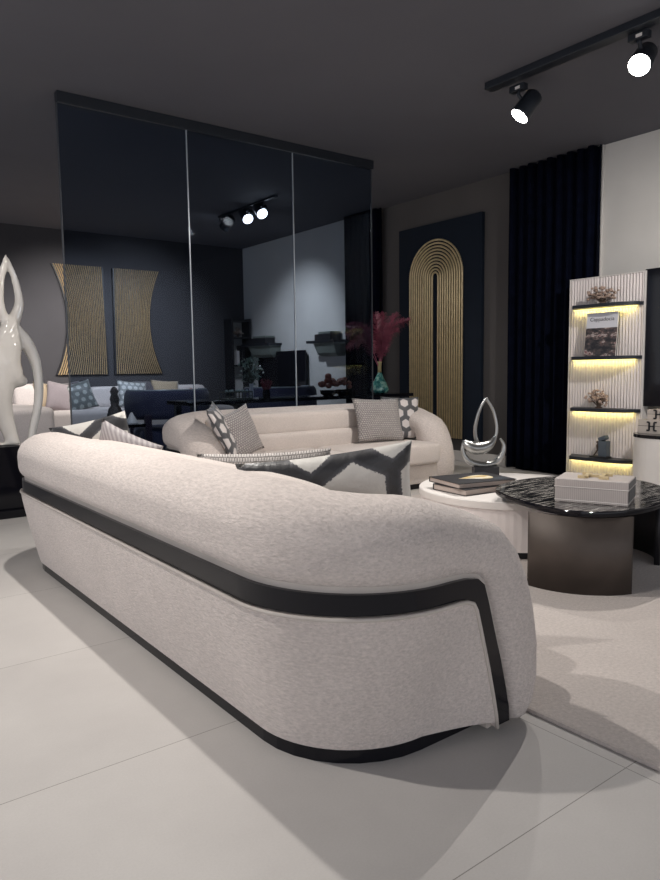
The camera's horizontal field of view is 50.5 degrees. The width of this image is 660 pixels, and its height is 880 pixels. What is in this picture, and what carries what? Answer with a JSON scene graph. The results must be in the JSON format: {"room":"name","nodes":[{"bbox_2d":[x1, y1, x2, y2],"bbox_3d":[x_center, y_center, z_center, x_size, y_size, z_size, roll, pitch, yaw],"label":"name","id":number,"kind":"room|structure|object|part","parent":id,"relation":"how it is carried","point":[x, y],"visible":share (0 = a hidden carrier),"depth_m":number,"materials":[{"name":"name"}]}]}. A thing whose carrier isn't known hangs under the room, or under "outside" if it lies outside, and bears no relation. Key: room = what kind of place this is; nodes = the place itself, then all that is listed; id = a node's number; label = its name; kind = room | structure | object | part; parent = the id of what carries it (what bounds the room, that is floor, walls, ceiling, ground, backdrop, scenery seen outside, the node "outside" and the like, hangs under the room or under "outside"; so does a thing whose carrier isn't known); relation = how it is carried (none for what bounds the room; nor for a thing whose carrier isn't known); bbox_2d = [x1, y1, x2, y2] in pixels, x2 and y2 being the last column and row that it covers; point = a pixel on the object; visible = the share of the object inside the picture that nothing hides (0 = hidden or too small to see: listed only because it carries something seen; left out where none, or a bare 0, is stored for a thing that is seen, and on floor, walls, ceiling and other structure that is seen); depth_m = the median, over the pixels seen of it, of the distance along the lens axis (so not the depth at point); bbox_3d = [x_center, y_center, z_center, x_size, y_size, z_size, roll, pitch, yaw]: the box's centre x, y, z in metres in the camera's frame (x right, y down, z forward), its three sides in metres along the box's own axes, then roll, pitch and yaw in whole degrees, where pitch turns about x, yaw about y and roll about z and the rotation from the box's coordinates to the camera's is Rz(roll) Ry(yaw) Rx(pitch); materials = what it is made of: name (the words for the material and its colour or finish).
{"room":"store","nodes":[
{"label":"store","id":0,"kind":"room"},
{"bbox_2d":[0,255,43,445],"bbox_3d":[-2.743,-0.757,5.935,0.578,1.604,0.253,-5,7,-37],"label":"abstract sculpture","id":1,"kind":"object","parent":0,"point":[14,340],"visible":0.97,"depth_m":5.92,"materials":[{"name":"ceramic"}]},
{"bbox_2d":[0,223,243,408],"bbox_3d":[-6.149,-1.480,10.120,11.600,3.510,0.200,-5,7,-37],"label":"wall","id":2,"kind":"structure","parent":0,"point":[216,271],"depth_m":12.19,"materials":[{"name":"paint"}]},
{"bbox_2d":[50,263,108,374],"bbox_3d":[-4.086,-1.964,11.488,0.866,1.770,0.058,-5,7,-37],"label":"wall art","id":3,"kind":"object","parent":2,"relation":"attached to","point":[86,315],"visible":0.98,"depth_m":11.51,"materials":[{"name":"gold metal"}]},
{"bbox_2d":[112,268,162,373],"bbox_3d":[-3.316,-2.031,12.071,0.877,1.770,0.058,-5,7,-37],"label":"wall art","id":4,"kind":"object","parent":2,"relation":"attached to","point":[132,290],"visible":1,"depth_m":12.01,"materials":[{"name":"gold metal"}]},
{"bbox_2d":[224,318,251,397],"bbox_3d":[-1.728,-1.474,13.183,0.400,1.580,0.299,-5,7,-37],"label":"corner shelf","id":5,"kind":"object","parent":2,"relation":"attached to","point":[231,341],"visible":0.58,"depth_m":13.13,"materials":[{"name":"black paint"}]},
{"bbox_2d":[234,351,239,364],"bbox_3d":[-1.771,-1.539,13.132,0.060,0.260,0.200,-5,7,-37],"label":"book","id":6,"kind":"object","parent":5,"relation":"on","point":[236,353],"visible":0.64,"depth_m":13.06,"materials":[{"name":"white"}]},
{"bbox_3d":[-1.813,-1.469,13.295,0.340,1.550,0.019,-5,7,-37],"label":"panel","id":7,"kind":"part","parent":5,"relation":"part of","materials":[{"name":"white paint"}]},
{"bbox_2d":[233,328,243,336],"bbox_3d":[-1.732,-2.018,13.121,0.193,0.173,0.311,-5,7,-37],"label":"dried flowers","id":8,"kind":"object","parent":5,"relation":"on","point":[237,331],"visible":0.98,"depth_m":13.07,"materials":[{"name":"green plant"}]},
{"bbox_2d":[237,346,244,364],"bbox_3d":[-1.676,-1.598,13.199,0.060,0.360,0.200,-5,7,-37],"label":"book","id":9,"kind":"object","parent":5,"relation":"on","point":[240,349],"visible":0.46,"depth_m":13.13,"materials":[{"name":"paper"}]},
{"bbox_3d":[-1.732,-2.224,13.101,0.340,0.030,0.280,-5,7,-37],"label":"shelf","id":10,"kind":"part","parent":5,"relation":"part of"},
{"bbox_3d":[-1.728,-1.916,13.131,0.340,0.030,0.280,-5,7,-37],"label":"shelf","id":11,"kind":"part","parent":5,"relation":"part of","materials":[{"name":"wood"}]},
{"bbox_2d":[0,0,659,248],"bbox_3d":[-1.252,-2.702,3.502,11.600,0.100,16.450,-5,7,-37],"label":"ceiling","id":12,"kind":"structure","parent":0,"point":[397,85],"depth_m":6.02,"materials":[{"name":"paint"}]},
{"bbox_2d":[218,195,277,217],"bbox_3d":[-1.176,-3.263,9.818,0.060,0.029,1.550,-5,7,-37],"label":"ceiling track","id":13,"kind":"object","parent":12,"relation":"attached to","point":[272,196],"visible":0.87,"depth_m":9.69,"materials":[{"name":"black metal"}]},
{"bbox_2d":[219,214,234,231],"bbox_3d":[-1.514,-3.161,10.222,0.160,0.238,0.298,-6,8,-44],"label":"spotlight","id":14,"kind":"object","parent":13,"relation":"attached to","point":[226,223],"visible":1,"depth_m":10.16,"materials":[{"name":"black metal"}]},
{"bbox_2d":[239,208,252,223],"bbox_3d":[-1.188,-3.176,9.889,0.165,0.244,0.283,-5,7,-37],"label":"spotlight","id":15,"kind":"object","parent":13,"relation":"attached to","point":[246,216],"visible":0.99,"depth_m":9.83,"materials":[{"name":"black metal"}]},
{"bbox_2d":[252,203,267,218],"bbox_3d":[-0.963,-3.162,9.621,0.161,0.244,0.284,-5,7,-37],"label":"spotlight","id":16,"kind":"object","parent":13,"relation":"attached to","point":[260,210],"visible":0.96,"depth_m":9.57,"materials":[{"name":"black metal"}]},
{"bbox_2d":[344,208,382,403],"bbox_3d":[0.494,-1.599,10.440,0.156,3.483,0.786,-5,7,-37],"label":"curtain","id":17,"kind":"object","parent":12,"relation":"hanging from","point":[357,227],"visible":0.52,"depth_m":10.37,"materials":[{"name":"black fabric"}]},
{"bbox_2d":[506,144,601,473],"bbox_3d":[2.479,-1.371,7.877,0.158,3.483,1.146,-5,7,-37],"label":"curtain","id":18,"kind":"object","parent":12,"relation":"hanging from","point":[555,203],"visible":0.89,"depth_m":7.91,"materials":[{"name":"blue fabric"}]},
{"bbox_2d":[485,8,659,91],"bbox_3d":[2.853,-2.694,3.675,0.100,0.054,5.150,-5,7,-37],"label":"ceiling track","id":19,"kind":"object","parent":12,"relation":"attached to","point":[651,19],"visible":1,"depth_m":5.04,"materials":[{"name":"black metal"}]},
{"bbox_2d":[509,82,541,122],"bbox_3d":[1.576,-2.700,5.627,0.245,0.285,0.160,-2,6,-10],"label":"spotlight","id":20,"kind":"object","parent":19,"relation":"attached to","point":[523,110],"visible":1,"depth_m":5.57,"materials":[{"name":"black metal"}]},
{"bbox_2d":[627,28,657,76],"bbox_3d":[2.162,-2.638,4.822,0.252,0.265,0.160,-6,8,-45],"label":"spotlight","id":21,"kind":"object","parent":19,"relation":"attached to","point":[640,63],"visible":1,"depth_m":4.76,"materials":[{"name":"black metal"}]},
{"bbox_3d":[2.127,-2.679,4.785,0.028,0.136,0.106,4,7,41],"label":"stem","id":22,"kind":"part","parent":21,"relation":"part of","materials":[{"name":"black metal"}]},
{"bbox_2d":[0,460,659,879],"bbox_3d":[-1.205,0.890,3.858,11.600,0.100,16.450,-5,7,-37],"label":"floor","id":23,"kind":"structure","parent":0,"point":[114,766],"depth_m":2.02,"materials":[{"name":"tile"}]},
{"bbox_2d":[0,443,25,519],"bbox_3d":[-2.763,0.344,6.020,0.480,0.600,0.380,-5,7,-37],"label":"plinth","id":24,"kind":"object","parent":23,"relation":"on","point":[11,502],"visible":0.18,"depth_m":5.89,"materials":[{"name":"black paint"}]},
{"bbox_2d":[0,384,233,449],"bbox_3d":[-3.360,-0.311,10.743,4.075,0.989,1.995,-5,7,-37],"label":"sectional sofa","id":25,"kind":"object","parent":23,"relation":"on","point":[22,413],"visible":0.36,"depth_m":10.05,"materials":[{"name":"white fabric"}]},
{"bbox_2d":[13,384,33,404],"bbox_3d":[-4.485,-0.630,10.418,0.450,0.438,0.191,-5,7,-37],"label":"throw pillow","id":26,"kind":"object","parent":25,"relation":"on","point":[24,394],"visible":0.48,"depth_m":10.34,"materials":[{"name":"white fabric"}]},
{"bbox_3d":[-4.528,-0.119,9.713,0.950,0.698,1.750,-5,7,-37],"label":"arm","id":27,"kind":"part","parent":25,"relation":"part of","materials":[{"name":"white fabric"}]},
{"bbox_2d":[33,381,46,406],"bbox_3d":[-4.260,-0.642,10.526,0.455,0.489,0.192,-5,7,-36],"label":"throw pillow","id":28,"kind":"object","parent":25,"relation":"on","point":[45,385],"visible":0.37,"depth_m":10.46,"materials":[{"name":"beige fabric"}]},
{"bbox_2d":[45,380,69,409],"bbox_3d":[-4.056,-0.647,10.580,0.539,0.524,0.192,-5,7,-36],"label":"throw pillow","id":29,"kind":"object","parent":25,"relation":"on","point":[57,393],"visible":0.82,"depth_m":10.50,"materials":[{"name":"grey fabric"}]},
{"bbox_2d":[67,379,98,409],"bbox_3d":[-3.844,-0.661,10.716,0.574,0.541,0.190,-5,7,-36],"label":"throw pillow","id":30,"kind":"object","parent":25,"relation":"on","point":[82,396],"visible":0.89,"depth_m":10.70,"materials":[{"name":"fabric"}]},
{"bbox_2d":[91,386,117,407],"bbox_3d":[-3.501,-0.648,11.675,1.030,0.498,0.300,-5,7,-37],"label":"cushion","id":31,"kind":"object","parent":25,"relation":"on","point":[102,394],"depth_m":11.35,"materials":[{"name":"white fabric"}]},
{"bbox_2d":[117,380,145,406],"bbox_3d":[-3.182,-0.731,11.279,0.541,0.487,0.192,-5,7,-36],"label":"throw pillow","id":32,"kind":"object","parent":25,"relation":"on","point":[123,386],"visible":0.36,"depth_m":11.20,"materials":[{"name":"fabric"}]},
{"bbox_3d":[-3.515,-0.211,11.022,4.000,0.578,1.250,-5,7,-37],"label":"seat","id":33,"kind":"part","parent":25,"relation":"part of","materials":[{"name":"white fabric"}]},
{"bbox_2d":[131,380,159,389],"bbox_3d":[-2.999,-0.761,11.542,0.500,0.438,0.191,-5,7,-37],"label":"throw pillow","id":34,"kind":"object","parent":25,"relation":"on","point":[149,386],"visible":0.21,"depth_m":11.52,"materials":[{"name":"grey fabric"}]},
{"bbox_2d":[150,380,177,389],"bbox_3d":[-2.737,-0.777,11.677,0.527,0.471,0.191,-5,7,-36],"label":"throw pillow","id":35,"kind":"object","parent":25,"relation":"on","point":[157,385],"visible":0.36,"depth_m":11.63,"materials":[{"name":"beige fabric"}]},
{"bbox_2d":[178,384,203,388],"bbox_3d":[-2.685,-0.720,12.292,0.980,0.498,0.300,-5,7,-37],"label":"cushion","id":36,"kind":"object","parent":25,"relation":"on","point":[186,386],"depth_m":12.28,"materials":[{"name":"white fabric"}]},
{"bbox_2d":[128,423,145,427],"bbox_3d":[-2.725,0.072,8.963,0.560,0.560,0.560,-5,7,-37],"label":"side table","id":37,"kind":"object","parent":23,"relation":"on","point":[137,424],"visible":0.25,"depth_m":8.81,"materials":[{"name":"black paint"}]},
{"bbox_2d":[107,387,121,415],"bbox_3d":[-2.730,-0.439,8.877,0.200,0.475,0.200,-5,7,-37],"label":"sculpture","id":38,"kind":"object","parent":37,"relation":"on","point":[114,408],"visible":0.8,"depth_m":8.82,"materials":[{"name":"metal"}]},
{"bbox_2d":[127,412,137,423],"bbox_3d":[-2.544,-0.283,8.982,0.170,0.140,0.170,-5,7,-37],"label":"paper cone","id":39,"kind":"object","parent":37,"relation":"on","point":[131,419],"visible":0.84,"depth_m":8.94,"materials":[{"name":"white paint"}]},
{"bbox_2d":[124,388,209,448],"bbox_3d":[-2.207,-0.207,9.571,1.148,0.983,0.925,-3,6,-25],"label":"armchair","id":40,"kind":"object","parent":23,"relation":"on","point":[146,405],"visible":0.48,"depth_m":9.12,"materials":[{"name":"blue fabric"}]},
{"bbox_3d":[-2.364,0.001,9.130,0.090,0.660,0.080,-3,6,-25],"label":"leg","id":41,"kind":"part","parent":40,"relation":"part of","materials":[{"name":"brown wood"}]},
{"bbox_3d":[-2.232,-0.051,9.643,0.860,0.298,0.800,-3,6,-25],"label":"seat","id":42,"kind":"part","parent":40,"relation":"part of","materials":[{"name":"blue fabric"}]},
{"bbox_3d":[-2.158,-0.484,9.431,1.148,0.380,0.676,-3,6,-25],"label":"backrest","id":43,"kind":"part","parent":40,"relation":"part of","materials":[{"name":"blue fabric"}]},
{"bbox_2d":[54,90,373,424],"bbox_3d":[-0.873,-1.233,6.931,3.416,3.508,0.070,-5,7,-37],"label":"glass wall","id":44,"kind":"structure","parent":23,"relation":"on","point":[61,97],"depth_m":6.55,"materials":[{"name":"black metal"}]},
{"bbox_3d":[-0.893,-2.934,6.765,3.410,0.089,0.070,-5,7,-37],"label":"ceiling rail","id":45,"kind":"part","parent":44,"relation":"part of","materials":[{"name":"black metal"}]},
{"bbox_2d":[17,432,536,763],"bbox_3d":[-0.647,0.440,3.506,1.072,0.850,3.464,-5,7,-37],"label":"curved sofa","id":46,"kind":"object","parent":23,"relation":"on","point":[333,626],"visible":1,"depth_m":2.19,"materials":[{"name":"beige fabric"}]},
{"bbox_2d":[49,411,129,438],"bbox_3d":[-1.468,0.080,4.447,0.574,0.536,0.189,0,6,6],"label":"throw pillow","id":47,"kind":"object","parent":46,"relation":"on","point":[90,429],"visible":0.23,"depth_m":4.35,"materials":[{"name":"fabric"}]},
{"bbox_2d":[99,419,162,449],"bbox_3d":[-1.229,0.140,4.173,0.537,0.544,0.162,0,6,8],"label":"throw pillow","id":48,"kind":"object","parent":46,"relation":"on","point":[109,431],"visible":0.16,"depth_m":4.09,"materials":[{"name":"fabric"}]},
{"bbox_2d":[196,448,330,463],"bbox_3d":[-0.293,0.221,3.256,0.631,0.377,0.169,0,6,3],"label":"throw pillow","id":49,"kind":"object","parent":46,"relation":"on","point":[264,457],"visible":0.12,"depth_m":3.18,"materials":[{"name":"fabric"}]},
{"bbox_3d":[-0.724,0.550,3.457,0.807,0.593,3.396,-5,7,-37],"label":"frame","id":50,"kind":"part","parent":46,"relation":"part of","materials":[{"name":"fabric"}]},
{"bbox_2d":[235,440,411,496],"bbox_3d":[0.002,0.249,2.816,0.751,0.499,0.192,-1,6,-4],"label":"throw pillow","id":51,"kind":"object","parent":46,"relation":"on","point":[383,469],"visible":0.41,"depth_m":2.73,"materials":[{"name":"fabric"}]},
{"bbox_2d":[243,385,316,407],"bbox_3d":[-0.732,-0.312,10.437,1.148,0.983,0.925,-4,7,-33],"label":"sofa","id":52,"kind":"object","parent":23,"relation":"on","point":[303,389],"visible":0.27,"depth_m":9.98,"materials":[{"name":"blue fabric"}]},
{"bbox_2d":[167,392,412,416],"bbox_3d":[-0.324,-0.049,8.100,3.100,0.910,0.480,-5,7,-37],"label":"console table","id":53,"kind":"object","parent":23,"relation":"on","point":[177,404],"visible":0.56,"depth_m":7.60,"materials":[{"name":"black paint"}]},
{"bbox_3d":[-1.592,0.059,7.380,0.060,0.870,0.060,-5,7,-37],"label":"leg","id":54,"kind":"part","parent":53,"relation":"part of","materials":[{"name":"black metal"}]},
{"bbox_3d":[-1.362,0.086,7.079,0.060,0.870,0.060,-5,7,-37],"label":"leg","id":55,"kind":"part","parent":53,"relation":"part of","materials":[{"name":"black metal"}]},
{"bbox_2d":[219,389,252,399],"bbox_3d":[-1.006,-0.490,7.489,0.320,0.105,0.160,-5,7,-37],"label":"box","id":56,"kind":"object","parent":53,"relation":"on","point":[242,391],"visible":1,"depth_m":7.44,"materials":[{"name":"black wood"}]},
{"bbox_2d":[236,356,263,397],"bbox_3d":[-0.842,-0.690,7.689,0.301,0.460,0.306,-5,7,-37],"label":"potted plant","id":57,"kind":"object","parent":53,"relation":"on","point":[251,375],"visible":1,"depth_m":7.67,"materials":[{"name":"green plant"}]},
{"bbox_3d":[-0.864,-0.539,7.694,0.052,0.160,0.052,-5,7,-37],"label":"pot","id":58,"kind":"part","parent":57,"relation":"part of","materials":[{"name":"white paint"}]},
{"bbox_2d":[260,379,271,397],"bbox_3d":[-0.709,-0.577,7.784,0.144,0.212,0.118,-5,7,-37],"label":"stems","id":59,"kind":"object","parent":53,"relation":"on","point":[266,385],"visible":1,"depth_m":7.76,"materials":[{"name":"plant"}]},
{"bbox_2d":[318,373,336,395],"bbox_3d":[-0.035,-0.653,8.218,0.252,0.262,0.212,-5,7,-37],"label":"bouquet","id":60,"kind":"object","parent":53,"relation":"on","point":[328,382],"visible":1,"depth_m":8.17,"materials":[{"name":"red plant"}]},
{"bbox_2d":[320,390,336,395],"bbox_3d":[-0.019,-0.556,8.237,0.196,0.065,0.196,-5,7,-37],"label":"bowl","id":61,"kind":"object","parent":53,"relation":"on","point":[324,392],"depth_m":8.16,"materials":[{"name":"black paint"}]},
{"bbox_2d":[336,389,348,394],"bbox_3d":[0.151,-0.579,8.441,0.170,0.065,0.170,-5,7,-37],"label":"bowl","id":62,"kind":"object","parent":53,"relation":"on","point":[339,391],"depth_m":8.37,"materials":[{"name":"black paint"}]},
{"bbox_2d":[334,377,351,394],"bbox_3d":[0.152,-0.654,8.434,0.238,0.215,0.168,-2,6,-10],"label":"bouquet","id":63,"kind":"object","parent":53,"relation":"on","point":[341,381],"visible":0.78,"depth_m":8.38,"materials":[{"name":"red plant"}]},
{"bbox_2d":[371,362,388,393],"bbox_3d":[0.619,-0.779,8.730,0.230,0.395,0.230,-5,7,-37],"label":"vase","id":64,"kind":"object","parent":53,"relation":"on","point":[380,385],"visible":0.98,"depth_m":8.67,"materials":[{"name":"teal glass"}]},
{"bbox_2d":[345,311,411,365],"bbox_3d":[0.590,-1.240,8.664,1.053,0.729,0.372,-5,7,-37],"label":"plumes","id":65,"kind":"object","parent":64,"relation":"in","point":[383,338],"visible":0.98,"depth_m":8.63,"materials":[{"name":"plant"}]},
{"bbox_2d":[162,403,453,489],"bbox_3d":[-0.124,0.107,6.799,3.034,0.850,1.072,-5,7,-37],"label":"curved sofa","id":66,"kind":"object","parent":23,"relation":"on","point":[333,426],"visible":0.48,"depth_m":6.82,"materials":[{"name":"beige fabric"}]},
{"bbox_2d":[206,402,237,453],"bbox_3d":[-0.898,-0.074,5.922,0.239,0.493,0.521,-1,6,-4],"label":"throw pillow","id":67,"kind":"object","parent":66,"relation":"on","point":[217,422],"visible":0.81,"depth_m":5.74,"materials":[{"name":"fabric"}]},
{"bbox_2d":[223,403,263,453],"bbox_3d":[-0.770,-0.055,6.035,0.163,0.507,0.530,3,7,32],"label":"throw pillow","id":68,"kind":"object","parent":66,"relation":"on","point":[239,422],"visible":0.81,"depth_m":6.01,"materials":[{"name":"fabric"}]},
{"bbox_3d":[-0.182,0.203,6.887,2.966,0.593,0.807,-5,7,-37],"label":"frame","id":69,"kind":"part","parent":66,"relation":"part of","materials":[{"name":"fabric"}]},
{"bbox_2d":[252,448,343,454],"bbox_3d":[-0.506,0.226,6.308,1.209,0.214,0.740,-5,7,-37],"label":"seat cushion","id":70,"kind":"object","parent":66,"relation":"on","point":[264,450],"depth_m":6.49,"materials":[{"name":"fabric"}]},
{"bbox_2d":[352,398,403,442],"bbox_3d":[0.501,-0.206,7.178,0.613,0.463,0.177,-4,7,-32],"label":"throw pillow","id":71,"kind":"object","parent":66,"relation":"on","point":[377,420],"visible":1,"depth_m":7.11,"materials":[{"name":"fabric"}]},
{"bbox_2d":[317,439,439,465],"bbox_3d":[0.461,0.141,7.039,1.209,0.214,0.740,-5,7,-37],"label":"seat cushion","id":72,"kind":"object","parent":66,"relation":"on","point":[424,452],"depth_m":6.95,"materials":[{"name":"fabric"}]},
{"bbox_2d":[380,396,417,437],"bbox_3d":[0.753,-0.236,7.429,0.452,0.461,0.147,-2,6,-16],"label":"throw pillow","id":73,"kind":"object","parent":66,"relation":"on","point":[407,406],"visible":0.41,"depth_m":7.41,"materials":[{"name":"fabric"}]},
{"bbox_3d":[-0.062,0.382,6.749,2.390,0.199,0.720,-5,7,-37],"label":"seat rail","id":74,"kind":"part","parent":66,"relation":"part of","materials":[{"name":"fabric"}]},
{"bbox_2d":[411,494,659,771],"bbox_3d":[1.490,0.812,3.702,2.788,0.014,5.550,-5,7,-37],"label":"area rug","id":75,"kind":"object","parent":23,"relation":"on","point":[597,679],"visible":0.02,"depth_m":2.82,"materials":[{"name":"carpet"}]},
{"bbox_2d":[419,473,557,558],"bbox_3d":[1.262,0.504,4.921,1.260,0.366,1.260,-5,7,-37],"label":"coffee table","id":76,"kind":"object","parent":75,"relation":"on","point":[511,518],"visible":0.33,"depth_m":4.36,"materials":[{"name":"white paint"}]},
{"bbox_2d":[433,483,496,495],"bbox_3d":[0.971,0.318,4.769,0.420,0.042,0.330,-4,7,-31],"label":"book","id":77,"kind":"object","parent":76,"relation":"on","point":[491,489],"visible":0.48,"depth_m":4.62,"materials":[{"name":"paper"}]},
{"bbox_2d":[429,472,515,488],"bbox_3d":[0.976,0.275,4.808,0.460,0.036,0.370,-3,6,-23],"label":"book","id":78,"kind":"object","parent":77,"relation":"on","point":[478,479],"visible":0.98,"depth_m":4.72,"materials":[{"name":"black paper"}]},
{"bbox_2d":[459,475,492,478],"bbox_3d":[0.994,0.257,4.814,0.260,0.001,0.164,-3,6,-23],"label":"picture","id":79,"kind":"object","parent":78,"relation":"on","point":[464,476],"depth_m":4.82},
{"bbox_2d":[460,397,505,474],"bbox_3d":[1.162,-0.020,5.294,0.345,0.606,0.126,-1,6,0],"label":"abstract sculpture","id":80,"kind":"object","parent":76,"relation":"on","point":[477,447],"visible":0.98,"depth_m":5.27,"materials":[{"name":"silver metal"}]},
{"bbox_2d":[495,476,659,595],"bbox_3d":[1.534,0.526,4.259,1.253,0.446,1.033,-5,7,-37],"label":"coffee table","id":81,"kind":"object","parent":75,"relation":"on","point":[583,549],"visible":0.9,"depth_m":3.69,"materials":[{"name":"black stone"}]},
{"bbox_3d":[1.319,0.601,3.707,0.529,0.411,0.115,1,6,20],"label":"leg","id":82,"kind":"part","parent":81,"relation":"part of","materials":[{"name":"brown metal"}]},
{"bbox_2d":[554,472,635,506],"bbox_3d":[1.482,0.264,3.913,0.388,0.145,0.267,3,7,31],"label":"decorative box","id":83,"kind":"object","parent":81,"relation":"on","point":[610,489],"visible":1,"depth_m":3.81,"materials":[{"name":"fabric"}]},
{"bbox_3d":[1.482,0.228,3.909,0.384,0.042,0.264,3,7,31],"label":"lid","id":84,"kind":"part","parent":83,"relation":"part of","materials":[{"name":"fabric"}]},
{"bbox_3d":[1.648,0.271,3.814,0.002,0.106,0.250,3,7,30],"label":"panel","id":85,"kind":"part","parent":83,"relation":"part of","materials":[{"name":"white"}]},
{"bbox_3d":[1.988,0.521,4.433,0.123,0.411,0.530,-1,6,-4],"label":"leg","id":86,"kind":"part","parent":81,"relation":"part of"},
{"bbox_2d":[566,270,647,475],"bbox_3d":[2.767,-0.612,7.138,0.302,2.100,0.834,-5,7,-37],"label":"display shelf","id":87,"kind":"object","parent":23,"relation":"on","point":[620,377],"visible":0.77,"depth_m":7.11,"materials":[{"name":"white paint"}]},
{"bbox_2d":[584,389,607,407],"bbox_3d":[2.724,-0.420,7.119,0.163,0.194,0.258,-5,7,-37],"label":"dried flowers","id":88,"kind":"object","parent":87,"relation":"on","point":[602,397],"visible":1,"depth_m":7.10,"materials":[{"name":"brown plant"}]},
{"bbox_2d":[589,435,610,458],"bbox_3d":[2.761,0.064,7.143,0.100,0.234,0.190,-5,7,-37],"label":"bookend","id":89,"kind":"object","parent":87,"relation":"on","point":[602,446],"visible":1,"depth_m":7.09,"materials":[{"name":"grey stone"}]},
{"bbox_3d":[2.752,0.196,7.167,0.200,0.034,0.760,-5,7,-37],"label":"shelf","id":90,"kind":"part","parent":87,"relation":"part of","materials":[{"name":"wood"}]},
{"bbox_2d":[584,311,619,355],"bbox_3d":[2.735,-1.062,7.045,0.087,0.441,0.330,-6,7,-41],"label":"book","id":91,"kind":"object","parent":87,"relation":"on","point":[602,329],"visible":1,"depth_m":7.02,"materials":[{"name":"grey paper"}]},
{"bbox_2d":[586,286,619,302],"bbox_3d":[2.735,-1.451,6.998,0.213,0.177,0.366,-5,7,-37],"label":"dried flowers","id":92,"kind":"object","parent":87,"relation":"on","point":[595,296],"visible":0.98,"depth_m":6.97,"materials":[{"name":"brown plant"}]},
{"bbox_3d":[2.745,-0.306,7.117,0.200,0.034,0.760,-5,7,-37],"label":"shelf","id":93,"kind":"part","parent":87,"relation":"part of","materials":[{"name":"wood"}]},
{"bbox_3d":[2.739,-0.829,7.065,0.200,0.034,0.760,-5,7,-37],"label":"shelf","id":94,"kind":"part","parent":87,"relation":"part of","materials":[{"name":"wood"}]},
{"bbox_3d":[2.732,-1.346,7.014,0.200,0.034,0.760,-5,7,-37],"label":"shelf","id":95,"kind":"part","parent":87,"relation":"part of","materials":[{"name":"wood"}]},
{"bbox_2d":[632,432,659,484],"bbox_3d":[3.798,0.315,5.535,0.540,0.585,2.890,-5,7,-37],"label":"media console","id":96,"kind":"object","parent":23,"relation":"on","point":[646,447],"visible":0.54,"depth_m":6.32,"materials":[{"name":"white paint"}]},
{"bbox_2d":[638,419,659,433],"bbox_3d":[3.036,-0.126,6.485,0.228,0.125,0.262,-5,7,-37],"label":"box","id":97,"kind":"object","parent":96,"relation":"on","point":[644,425],"visible":0.92,"depth_m":6.43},
{"bbox_2d":[647,409,659,419],"bbox_3d":[3.075,-0.235,6.454,0.188,0.096,0.222,-5,7,-37],"label":"box","id":98,"kind":"object","parent":97,"relation":"on","point":[652,414],"visible":1,"depth_m":6.45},
{"bbox_2d":[242,129,659,455],"bbox_3d":[3.367,-1.298,7.030,0.200,3.510,16.250,-5,7,-37],"label":"wall","id":99,"kind":"structure","parent":0,"point":[268,282],"depth_m":9.24,"materials":[{"name":"white paint"}]},
{"bbox_2d":[241,343,281,357],"bbox_3d":[-1.249,-1.618,12.698,0.280,0.250,0.950,-5,7,-37],"label":"wall shelf","id":100,"kind":"object","parent":99,"relation":"attached to","point":[261,350],"visible":0.99,"depth_m":12.47,"materials":[{"name":"black metal"}]},
{"bbox_2d":[249,336,274,343],"bbox_3d":[-1.237,-1.809,12.677,0.206,0.135,0.551,-5,7,-37],"label":"storage box","id":101,"kind":"object","parent":100,"relation":"on","point":[256,339],"visible":0.87,"depth_m":12.51,"materials":[{"name":"grey paint"}]},
{"bbox_3d":[-1.194,-1.854,12.615,0.206,0.035,0.408,-5,7,-37],"label":"lid","id":102,"kind":"part","parent":101,"relation":"part of","materials":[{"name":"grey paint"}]},
{"bbox_3d":[-1.190,-1.594,12.656,0.240,0.210,0.730,-5,7,-37],"label":"drawer","id":103,"kind":"part","parent":100,"relation":"part of","materials":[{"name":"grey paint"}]},
{"bbox_2d":[258,350,307,386],"bbox_3d":[-0.838,-1.215,12.335,0.080,0.690,1.520,-5,7,-37],"label":"television","id":104,"kind":"object","parent":99,"relation":"attached to","point":[280,369],"visible":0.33,"depth_m":12.21,"materials":[{"name":"black paint"}]},
{"bbox_2d":[306,339,345,355],"bbox_3d":[-0.055,-1.459,11.138,0.280,0.250,0.730,-5,7,-37],"label":"wall shelf","id":105,"kind":"object","parent":99,"relation":"attached to","point":[332,347],"visible":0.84,"depth_m":10.96,"materials":[{"name":"black metal"}]},
{"bbox_2d":[314,331,340,340],"bbox_3d":[-0.042,-1.650,11.115,0.206,0.135,0.423,-5,7,-37],"label":"storage box","id":106,"kind":"object","parent":105,"relation":"on","point":[326,335],"visible":0.89,"depth_m":10.98,"materials":[{"name":"grey paint"}]},
{"bbox_3d":[-0.010,-1.696,11.067,0.206,0.035,0.314,-5,7,-37],"label":"lid","id":107,"kind":"part","parent":106,"relation":"part of","materials":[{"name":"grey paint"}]},
{"bbox_3d":[-0.009,-1.437,11.113,0.240,0.210,0.551,-5,7,-37],"label":"drawer","id":108,"kind":"part","parent":105,"relation":"part of","materials":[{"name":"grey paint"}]},
{"bbox_2d":[399,212,484,441],"bbox_3d":[1.442,-1.444,9.319,0.084,2.840,1.490,-5,7,-37],"label":"wall art","id":109,"kind":"object","parent":99,"relation":"attached to","point":[441,264],"visible":0.97,"depth_m":9.17,"materials":[{"name":"gold metal"}]},
{"bbox_2d":[454,450,505,465],"bbox_3d":[1.498,0.182,9.487,0.025,0.130,2.200,-5,7,-37],"label":"baseboard","id":110,"kind":"structure","parent":99,"relation":"attached to","point":[457,454],"depth_m":8.91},
{"bbox_2d":[599,144,604,275],"bbox_3d":[2.858,-1.338,7.508,0.030,3.510,0.090,-5,7,-37],"label":"trim","id":111,"kind":"structure","parent":99,"relation":"attached to","point":[603,145],"depth_m":7.36,"materials":[{"name":"white paint"}]},
{"bbox_2d":[643,267,659,406],"bbox_3d":[3.643,-0.946,6.289,0.298,1.320,1.560,-5,7,-37],"label":"television","id":112,"kind":"object","parent":99,"relation":"attached to","point":[651,391],"visible":1,"depth_m":6.74,"materials":[{"name":"black paint"}]}
]}

